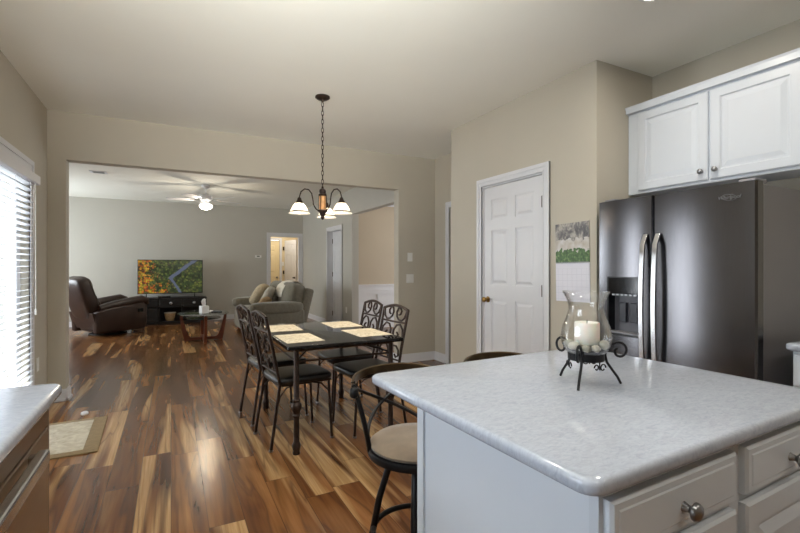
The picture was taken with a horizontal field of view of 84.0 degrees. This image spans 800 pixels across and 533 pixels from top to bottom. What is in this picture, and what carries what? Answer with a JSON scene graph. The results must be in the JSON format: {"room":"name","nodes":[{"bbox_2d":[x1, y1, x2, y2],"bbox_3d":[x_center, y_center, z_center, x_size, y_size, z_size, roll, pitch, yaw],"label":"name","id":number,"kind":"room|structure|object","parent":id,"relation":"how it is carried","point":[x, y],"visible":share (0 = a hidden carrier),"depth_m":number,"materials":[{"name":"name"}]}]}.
{"room":"kitchen","nodes":[
{"label":"kitchen","id":0,"kind":"room"},
{"bbox_2d":[0,50,46,385],"bbox_3d":[-1.601,-0.100,0.705,0.140,2.740,7.920,0,0,-27],"label":"wall","id":1,"kind":"structure","parent":0,"point":[23,117],"depth_m":3.62,"materials":[{"name":"paint"}]},
{"bbox_2d":[0,136,34,386],"bbox_3d":[-2.830,0.200,3.154,0.115,2.140,1.180,0,0,-27],"label":"window","id":2,"kind":"structure","parent":1,"relation":"in","point":[5,146],"depth_m":3.52,"materials":[{"name":"white paint"}]},
{"bbox_2d":[0,150,40,387],"bbox_3d":[-2.774,0.207,3.185,0.075,1.915,1.145,0,0,-27],"label":"window blind","id":3,"kind":"object","parent":1,"relation":"attached to","point":[8,162],"visible":0.91,"depth_m":3.25,"materials":[{"name":"white paint"}]},
{"bbox_2d":[36,357,38,371],"bbox_3d":[-3.139,0.850,3.849,0.008,0.116,0.072,0,0,-27],"label":"wall outlet","id":4,"kind":"object","parent":1,"relation":"attached to","point":[37,359],"visible":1,"depth_m":3.83,"materials":[{"name":"white plastic"}]},
{"bbox_2d":[55,385,72,401],"bbox_3d":[-3.139,1.215,4.027,0.173,0.110,0.656,0,0,-27],"label":"baseboard","id":5,"kind":"structure","parent":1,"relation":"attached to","point":[66,395],"depth_m":4.20,"materials":[{"name":"white paint"}]},
{"bbox_2d":[69,196,302,321],"bbox_3d":[-4.875,-0.100,10.436,7.500,2.740,0.120,0,0,-27],"label":"wall","id":6,"kind":"structure","parent":0,"point":[107,237],"depth_m":10.18,"materials":[{"name":"grey paint"}]},
{"bbox_2d":[267,232,302,285],"bbox_3d":[-2.969,0.207,11.409,0.910,2.125,0.138,0,0,-27],"label":"door frame","id":7,"kind":"structure","parent":6,"relation":"in","point":[299,237],"depth_m":11.47,"materials":[{"name":"white paint"}]},
{"bbox_2d":[0,109,434,388],"bbox_3d":[-2.442,-0.090,4.648,6.800,2.760,0.160,0,0,-27],"label":"wall","id":8,"kind":"structure","parent":0,"point":[71,137],"depth_m":4.87,"materials":[{"name":"paint"}]},
{"bbox_2d":[69,313,325,326],"bbox_3d":[-3.957,1.215,7.399,6.350,0.110,6.120,0,0,-27],"label":"baseboard","id":9,"kind":"structure","parent":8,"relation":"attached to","point":[229,316],"depth_m":10.64,"materials":[{"name":"white paint"}]},
{"bbox_2d":[406,274,413,282],"bbox_3d":[0.134,0.160,5.915,0.110,0.116,0.009,0,0,-27],"label":"light switch","id":10,"kind":"object","parent":8,"relation":"attached to","point":[409,277],"visible":1,"depth_m":5.91,"materials":[{"name":"white plastic"}]},
{"bbox_2d":[407,253,412,260],"bbox_3d":[0.134,-0.125,5.915,0.075,0.116,0.009,0,0,-27],"label":"light switch","id":11,"kind":"object","parent":8,"relation":"attached to","point":[409,255],"visible":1,"depth_m":5.91,"materials":[{"name":"white plastic"}]},
{"bbox_2d":[393,351,444,362],"bbox_3d":[0.248,1.215,5.903,0.676,0.110,0.278,0,0,-13],"label":"baseboard","id":12,"kind":"structure","parent":8,"relation":"attached to","point":[432,355],"depth_m":5.95,"materials":[{"name":"white paint"}]},
{"bbox_2d":[49,318,445,532],"bbox_3d":[-1.266,1.320,5.620,9.900,0.100,16.650,0,0,-27],"label":"floor","id":13,"kind":"structure","parent":0,"point":[176,453],"depth_m":3.06,"materials":[{"name":"brown wood"}]},
{"bbox_2d":[0,410,49,532],"bbox_3d":[-1.145,0.835,0.901,0.651,0.870,0.610,0,0,-27],"label":"dishwasher","id":14,"kind":"object","parent":13,"relation":"on","point":[24,473],"visible":0.9,"depth_m":1.08,"materials":[{"name":"silver metal"}]},
{"bbox_2d":[49,416,107,459],"bbox_3d":[-2.510,1.264,3.263,0.550,0.012,0.820,0,0,-29],"label":"floor mat","id":15,"kind":"object","parent":13,"relation":"on","point":[82,436],"visible":0.56,"depth_m":3.28,"materials":[{"name":"beige fabric"}]},
{"bbox_2d":[69,276,148,335],"bbox_3d":[-5.558,0.721,8.370,0.908,1.097,1.235,0,0,29],"label":"recliner","id":16,"kind":"object","parent":13,"relation":"on","point":[101,316],"visible":0.94,"depth_m":8.04,"materials":[{"name":"brown leather"}]},
{"bbox_2d":[146,296,206,325],"bbox_3d":[-5.115,0.978,9.875,1.480,0.585,0.458,0,0,-27],"label":"tv stand","id":17,"kind":"object","parent":13,"relation":"on","point":[156,307],"visible":0.52,"depth_m":9.79,"materials":[{"name":"black wood"}]},
{"bbox_2d":[137,260,202,296],"bbox_3d":[-5.108,0.267,9.905,1.290,0.834,0.218,0,0,-27],"label":"television","id":18,"kind":"object","parent":17,"relation":"on","point":[153,276],"visible":0.96,"depth_m":9.87,"materials":[{"name":"black plastic"}]},
{"bbox_2d":[164,312,175,320],"bbox_3d":[-5.105,1.108,9.856,0.244,0.184,0.198,0,0,-27],"label":"basket","id":19,"kind":"object","parent":17,"relation":"on","point":[169,316],"visible":1,"depth_m":9.80,"materials":[{"name":"wicker"}]},
{"bbox_2d":[177,310,228,343],"bbox_3d":[-3.387,1.032,7.659,0.820,0.476,1.164,0,0,-27],"label":"coffee table","id":20,"kind":"object","parent":13,"relation":"on","point":[192,314],"visible":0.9,"depth_m":7.52,"materials":[{"name":"clear glass"}]},
{"bbox_2d":[199,298,208,313],"bbox_3d":[-3.332,0.668,7.553,0.120,0.250,0.120,0,0,43],"label":"tissue box","id":21,"kind":"object","parent":20,"relation":"on","point":[204,308],"visible":1,"depth_m":7.52,"materials":[{"name":"white paper"}]},
{"bbox_2d":[236,304,307,426],"bbox_3d":[-1.103,0.792,3.815,0.523,0.959,0.420,0,0,-33],"label":"dining chair","id":22,"kind":"object","parent":13,"relation":"on","point":[283,360],"visible":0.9,"depth_m":3.71,"materials":[{"name":"brown metal"}]},
{"bbox_2d":[232,281,313,338],"bbox_3d":[-2.501,0.781,8.613,1.145,0.977,1.909,0,0,-30],"label":"sofa","id":23,"kind":"object","parent":13,"relation":"on","point":[294,304],"visible":0.59,"depth_m":7.99,"materials":[{"name":"grey fabric"}]},
{"bbox_2d":[249,284,269,303],"bbox_3d":[-2.812,0.560,8.918,0.335,0.428,0.517,0,0,3],"label":"throw pillow","id":24,"kind":"object","parent":23,"relation":"on","point":[256,296],"visible":0.66,"depth_m":8.69,"materials":[{"name":"beige fabric"}]},
{"bbox_2d":[258,297,271,302],"bbox_3d":[-2.494,0.670,8.154,0.212,0.226,0.398,0,0,3],"label":"throw pillow","id":25,"kind":"object","parent":23,"relation":"on","point":[264,299],"visible":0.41,"depth_m":8.04,"materials":[{"name":"beige fabric"}]},
{"bbox_2d":[261,286,275,298],"bbox_3d":[-2.540,0.570,8.532,0.266,0.377,0.418,0,0,-5],"label":"throw pillow","id":26,"kind":"object","parent":23,"relation":"on","point":[270,291],"visible":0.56,"depth_m":8.37,"materials":[{"name":"grey fabric"}]},
{"bbox_2d":[270,281,281,301],"bbox_3d":[-2.480,0.535,9.123,0.373,0.484,0.830,0,0,-30],"label":"cushion","id":27,"kind":"object","parent":23,"relation":"on","point":[275,298],"depth_m":8.88,"materials":[{"name":"beige fabric"}]},
{"bbox_2d":[274,280,303,296],"bbox_3d":[-2.140,0.433,8.615,0.472,0.321,0.480,0,0,-30],"label":"throw blanket","id":28,"kind":"object","parent":23,"relation":"on","point":[280,287],"visible":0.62,"depth_m":8.51,"materials":[{"name":"white fabric"}]},
{"bbox_2d":[278,282,304,301],"bbox_3d":[-2.047,0.535,8.380,0.373,0.484,0.830,0,0,-30],"label":"cushion","id":29,"kind":"object","parent":23,"relation":"on","point":[292,292],"depth_m":8.06,"materials":[{"name":"grey fabric"}]},
{"bbox_2d":[250,310,333,452],"bbox_3d":[-0.814,0.792,3.324,0.523,0.959,0.420,0,0,-33],"label":"dining chair","id":30,"kind":"object","parent":13,"relation":"on","point":[308,373],"visible":0.98,"depth_m":3.24,"materials":[{"name":"black metal"}]},
{"bbox_2d":[259,320,403,454],"bbox_3d":[-0.636,0.899,3.655,0.860,0.742,1.240,0,0,-27],"label":"dining table","id":31,"kind":"object","parent":13,"relation":"on","point":[333,337],"visible":0.59,"depth_m":3.26,"materials":[{"name":"black wood"}]},
{"bbox_2d":[264,324,302,331],"bbox_3d":[-1.004,0.526,3.791,0.270,0.003,0.400,0,0,-26],"label":"placemat","id":32,"kind":"object","parent":31,"relation":"on","point":[274,328],"visible":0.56,"depth_m":3.76,"materials":[{"name":"beige fabric"}]},
{"bbox_2d":[274,333,324,343],"bbox_3d":[-0.748,0.526,3.271,0.270,0.003,0.400,0,0,-28],"label":"placemat","id":33,"kind":"object","parent":31,"relation":"on","point":[301,337],"visible":1,"depth_m":3.23,"materials":[{"name":"beige fabric"}]},
{"bbox_2d":[322,321,361,327],"bbox_3d":[-0.533,0.526,4.034,0.270,0.003,0.400,0,0,-26],"label":"placemat","id":34,"kind":"object","parent":31,"relation":"on","point":[341,324],"visible":1,"depth_m":4.01,"materials":[{"name":"beige fabric"}]},
{"bbox_2d":[341,328,392,336],"bbox_3d":[-0.272,0.526,3.550,0.270,0.003,0.400,0,0,-29],"label":"placemat","id":35,"kind":"object","parent":31,"relation":"on","point":[365,332],"visible":1,"depth_m":3.53,"materials":[{"name":"beige fabric"}]},
{"bbox_2d":[316,299,382,409],"bbox_3d":[-0.466,0.792,4.093,0.523,0.959,0.420,0,0,-29],"label":"dining chair","id":36,"kind":"object","parent":13,"relation":"on","point":[343,351],"visible":0.68,"depth_m":4.05,"materials":[{"name":"brown metal"}]},
{"bbox_2d":[332,304,409,437],"bbox_3d":[-0.237,0.792,3.583,0.523,0.959,0.420,0,0,-33],"label":"dining chair","id":37,"kind":"object","parent":13,"relation":"on","point":[348,368],"visible":0.7,"depth_m":3.58,"materials":[{"name":"brown metal"}]},
{"bbox_2d":[349,362,429,532],"bbox_3d":[0.047,0.850,1.776,0.498,0.840,0.454,0,0,-39],"label":"bar stool","id":38,"kind":"object","parent":13,"relation":"on","point":[394,447],"visible":0.53,"depth_m":1.71,"materials":[{"name":"black metal"}]},
{"bbox_2d":[463,351,522,361],"bbox_3d":[0.528,0.850,2.029,0.498,0.840,0.454,0,0,-28],"label":"bar stool","id":39,"kind":"object","parent":13,"relation":"on","point":[485,355],"visible":0.05,"depth_m":2.23,"materials":[{"name":"brown metal"}]},
{"bbox_2d":[417,407,799,532],"bbox_3d":[0.631,0.829,1.267,0.954,0.883,0.670,0,0,-29],"label":"kitchen island","id":40,"kind":"object","parent":13,"relation":"on","point":[465,484],"visible":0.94,"depth_m":1.02,"materials":[{"name":"white paint"}]},
{"bbox_2d":[372,350,799,496],"bbox_3d":[0.561,0.371,1.354,1.043,0.031,0.861,0,0,-29],"label":"island countertop","id":41,"kind":"structure","parent":40,"relation":"on","point":[607,436],"depth_m":1.10,"materials":[{"name":"white stone"}]},
{"bbox_2d":[555,336,627,390],"bbox_3d":[0.543,0.289,1.356,0.210,0.130,0.200,0,0,-35],"label":"candle stand","id":42,"kind":"object","parent":41,"relation":"on","point":[577,355],"visible":0.95,"depth_m":1.31,"materials":[{"name":"metal"}]},
{"bbox_2d":[567,347,604,362],"bbox_3d":[0.563,0.265,1.345,0.106,0.033,0.106,0,0,-35],"label":"candle holder","id":43,"kind":"object","parent":42,"relation":"on","point":[591,357],"depth_m":1.30,"materials":[{"name":"metal"}]},
{"bbox_2d":[560,290,612,354],"bbox_3d":[0.563,0.174,1.345,0.147,0.198,0.147,0,0,-27],"label":"hurricane vase","id":44,"kind":"object","parent":42,"relation":"on","point":[564,290],"visible":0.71,"depth_m":1.32,"materials":[{"name":"clear glass"}]},
{"bbox_2d":[564,339,572,347],"bbox_3d":[0.513,0.233,1.349,0.027,0.025,0.033,0,0,-2],"label":"pebble","id":45,"kind":"object","parent":44,"relation":"in","point":[567,341],"visible":0.73,"depth_m":1.34,"materials":[{"name":"white stone"}]},
{"bbox_2d":[568,341,579,348],"bbox_3d":[0.518,0.235,1.324,0.032,0.024,0.026,0,0,37],"label":"pebble","id":46,"kind":"object","parent":44,"relation":"in","point":[572,345],"visible":0.86,"depth_m":1.31,"materials":[{"name":"white stone"}]},
{"bbox_2d":[582,345,590,352],"bbox_3d":[0.544,0.241,1.298,0.025,0.022,0.032,0,0,13],"label":"pebble","id":47,"kind":"object","parent":44,"relation":"in","point":[585,348],"visible":0.96,"depth_m":1.29,"materials":[{"name":"white stone"}]},
{"bbox_2d":[574,320,599,344],"bbox_3d":[0.567,0.198,1.347,0.072,0.072,0.072,0,0,-27],"label":"pillar candle","id":48,"kind":"object","parent":44,"relation":"in","point":[587,332],"visible":0.92,"depth_m":1.32,"materials":[{"name":"white wax"}]},
{"bbox_2d":[591,345,599,352],"bbox_3d":[0.571,0.240,1.295,0.025,0.023,0.030,0,0,37],"label":"pebble","id":49,"kind":"object","parent":44,"relation":"in","point":[595,348],"visible":1,"depth_m":1.28,"materials":[{"name":"white stone"}]},
{"bbox_2d":[598,341,608,349],"bbox_3d":[0.602,0.233,1.313,0.025,0.024,0.030,0,0,-34],"label":"pebble","id":50,"kind":"object","parent":44,"relation":"in","point":[603,345],"visible":0.97,"depth_m":1.30,"materials":[{"name":"white stone"}]},
{"bbox_2d":[599,178,799,385],"bbox_3d":[1.860,0.405,2.808,0.720,1.730,0.937,0,0,-27],"label":"refrigerator","id":51,"kind":"object","parent":13,"relation":"on","point":[704,278],"visible":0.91,"depth_m":2.47,"materials":[{"name":"grey metal"}]},
{"bbox_2d":[793,351,799,387],"bbox_3d":[2.700,0.845,1.331,0.610,0.850,2.250,0,0,-27],"label":"base cabinet","id":52,"kind":"object","parent":13,"relation":"on","point":[796,355],"visible":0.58,"depth_m":2.19,"materials":[{"name":"white paint"}]},
{"bbox_2d":[786,341,799,351],"bbox_3d":[2.708,0.399,1.335,0.598,0.038,2.290,0,0,-27],"label":"countertop","id":53,"kind":"structure","parent":52,"relation":"on","point":[792,346],"depth_m":2.19,"materials":[{"name":"white stone"}]},
{"bbox_3d":[-0.455,0.788,-0.547,0.730,0.783,2.605,0,0,-27],"label":"base cabinet","id":54,"kind":"object","parent":13,"relation":"on","visible":0},
{"bbox_2d":[0,384,61,463],"bbox_3d":[-0.611,0.375,-0.259,0.733,0.038,3.300,0,0,-27],"label":"countertop","id":55,"kind":"structure","parent":54,"relation":"on","point":[21,407],"depth_m":1.12,"materials":[{"name":"white stone"}]},
{"bbox_2d":[271,237,296,280],"bbox_3d":[-3.696,-0.100,13.002,2.150,2.740,0.100,0,0,-27],"label":"wall","id":56,"kind":"structure","parent":0,"point":[284,239],"depth_m":13.08,"materials":[{"name":"beige paint"}]},
{"bbox_2d":[271,238,281,282],"bbox_3d":[-3.848,0.217,12.873,0.830,2.105,0.100,0,0,-27],"label":"door","id":57,"kind":"structure","parent":56,"relation":"in","point":[274,244],"depth_m":13.00,"materials":[{"name":"white paint"}]},
{"bbox_2d":[283,240,296,280],"bbox_3d":[-3.202,0.250,12.853,0.662,2.020,0.100,0,0,45],"label":"door","id":58,"kind":"structure","parent":56,"relation":"in","point":[290,245],"depth_m":12.83,"materials":[{"name":"white paint"}]},
{"bbox_2d":[303,187,393,323],"bbox_3d":[-1.077,-0.100,8.885,0.130,2.740,6.120,0,0,-27],"label":"wall","id":59,"kind":"structure","parent":0,"point":[358,200],"depth_m":8.84,"materials":[{"name":"grey paint"}]},
{"bbox_2d":[326,224,342,320],"bbox_3d":[-1.328,0.212,9.351,0.148,2.115,0.990,0,0,-27],"label":"door","id":60,"kind":"structure","parent":59,"relation":"in","point":[334,235],"depth_m":9.63,"materials":[{"name":"white paint"}]},
{"bbox_2d":[359,207,393,284],"bbox_3d":[0.331,-0.100,9.700,3.120,2.740,0.100,0,0,-27],"label":"wall","id":61,"kind":"structure","parent":0,"point":[376,227],"depth_m":9.22,"materials":[{"name":"beige paint"}]},
{"bbox_2d":[359,284,393,327],"bbox_3d":[0.392,0.820,9.642,3.165,0.900,0.060,0,0,-27],"label":"wainscot","id":62,"kind":"structure","parent":61,"relation":"attached to","point":[383,293],"depth_m":9.19,"materials":[{"name":"white paint"}]},
{"bbox_2d":[0,0,799,208],"bbox_3d":[-1.266,-1.520,5.620,9.900,0.100,16.650,0,0,-27],"label":"ceiling","id":63,"kind":"structure","parent":0,"point":[398,76],"depth_m":3.09,"materials":[{"name":"paint"}]},
{"bbox_2d":[89,170,107,173],"bbox_3d":[-4.688,-1.464,6.910,0.230,0.012,0.180,0,0,-27],"label":"ceiling vent","id":64,"kind":"object","parent":63,"relation":"in","point":[91,171],"visible":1,"depth_m":6.89,"materials":[{"name":"white metal"}]},
{"bbox_2d":[166,185,240,209],"bbox_3d":[-3.539,-1.247,8.072,1.276,0.446,1.229,0,0,-27],"label":"ceiling fan","id":65,"kind":"object","parent":63,"relation":"hanging from","point":[205,198],"visible":1,"depth_m":7.95,"materials":[{"name":"white paint"}]},
{"bbox_2d":[289,94,351,219],"bbox_3d":[-0.714,-0.936,3.823,0.494,1.068,0.533,0,0,-27],"label":"chandelier","id":66,"kind":"object","parent":63,"relation":"hanging from","point":[341,208],"visible":1,"depth_m":3.81,"materials":[{"name":"brown metal"}]},
{"bbox_2d":[435,153,450,363],"bbox_3d":[0.804,-0.100,5.596,0.120,2.740,1.190,0,0,-27],"label":"wall","id":67,"kind":"structure","parent":0,"point":[442,164],"depth_m":5.95,"materials":[{"name":"paint"}]},
{"bbox_2d":[445,201,450,363],"bbox_3d":[0.827,0.215,5.422,0.100,2.110,0.940,0,0,-27],"label":"door","id":68,"kind":"structure","parent":67,"relation":"in","point":[447,204],"depth_m":5.80,"materials":[{"name":"white paint"}]},
{"bbox_2d":[451,60,607,363],"bbox_3d":[1.029,-0.100,4.005,0.120,2.740,1.845,0,0,-27],"label":"wall","id":69,"kind":"structure","parent":0,"point":[563,122],"depth_m":3.54,"materials":[{"name":"paint"}]},
{"bbox_2d":[476,161,549,353],"bbox_3d":[1.014,0.215,3.977,0.173,2.110,0.940,0,0,-27],"label":"door","id":70,"kind":"structure","parent":69,"relation":"in","point":[513,207],"depth_m":3.93,"materials":[{"name":"white paint"}]},
{"bbox_2d":[555,221,589,302],"bbox_3d":[1.295,-0.033,3.343,0.008,0.595,0.316,0,-1,-27],"label":"wall calendar","id":71,"kind":"object","parent":69,"relation":"attached to","point":[572,239],"visible":1,"depth_m":3.33,"materials":[{"name":"white paper"}]},
{"bbox_2d":[608,63,651,199],"bbox_3d":[1.362,-0.100,4.176,0.630,2.740,1.845,0,0,-27],"label":"wall","id":72,"kind":"structure","parent":0,"point":[627,88],"depth_m":3.27,"materials":[{"name":"paint"}]},
{"bbox_2d":[652,19,799,189],"bbox_3d":[3.104,-0.100,1.356,0.120,2.740,4.765,0,0,-27],"label":"wall","id":73,"kind":"structure","parent":0,"point":[785,38],"depth_m":2.93,"materials":[{"name":"paint"}]},
{"bbox_2d":[625,48,799,196],"bbox_3d":[2.056,-0.852,2.880,0.342,0.644,1.094,0,0,-27],"label":"upper cabinet","id":74,"kind":"object","parent":73,"relation":"attached to","point":[734,126],"visible":1,"depth_m":2.74,"materials":[{"name":"white paint"}]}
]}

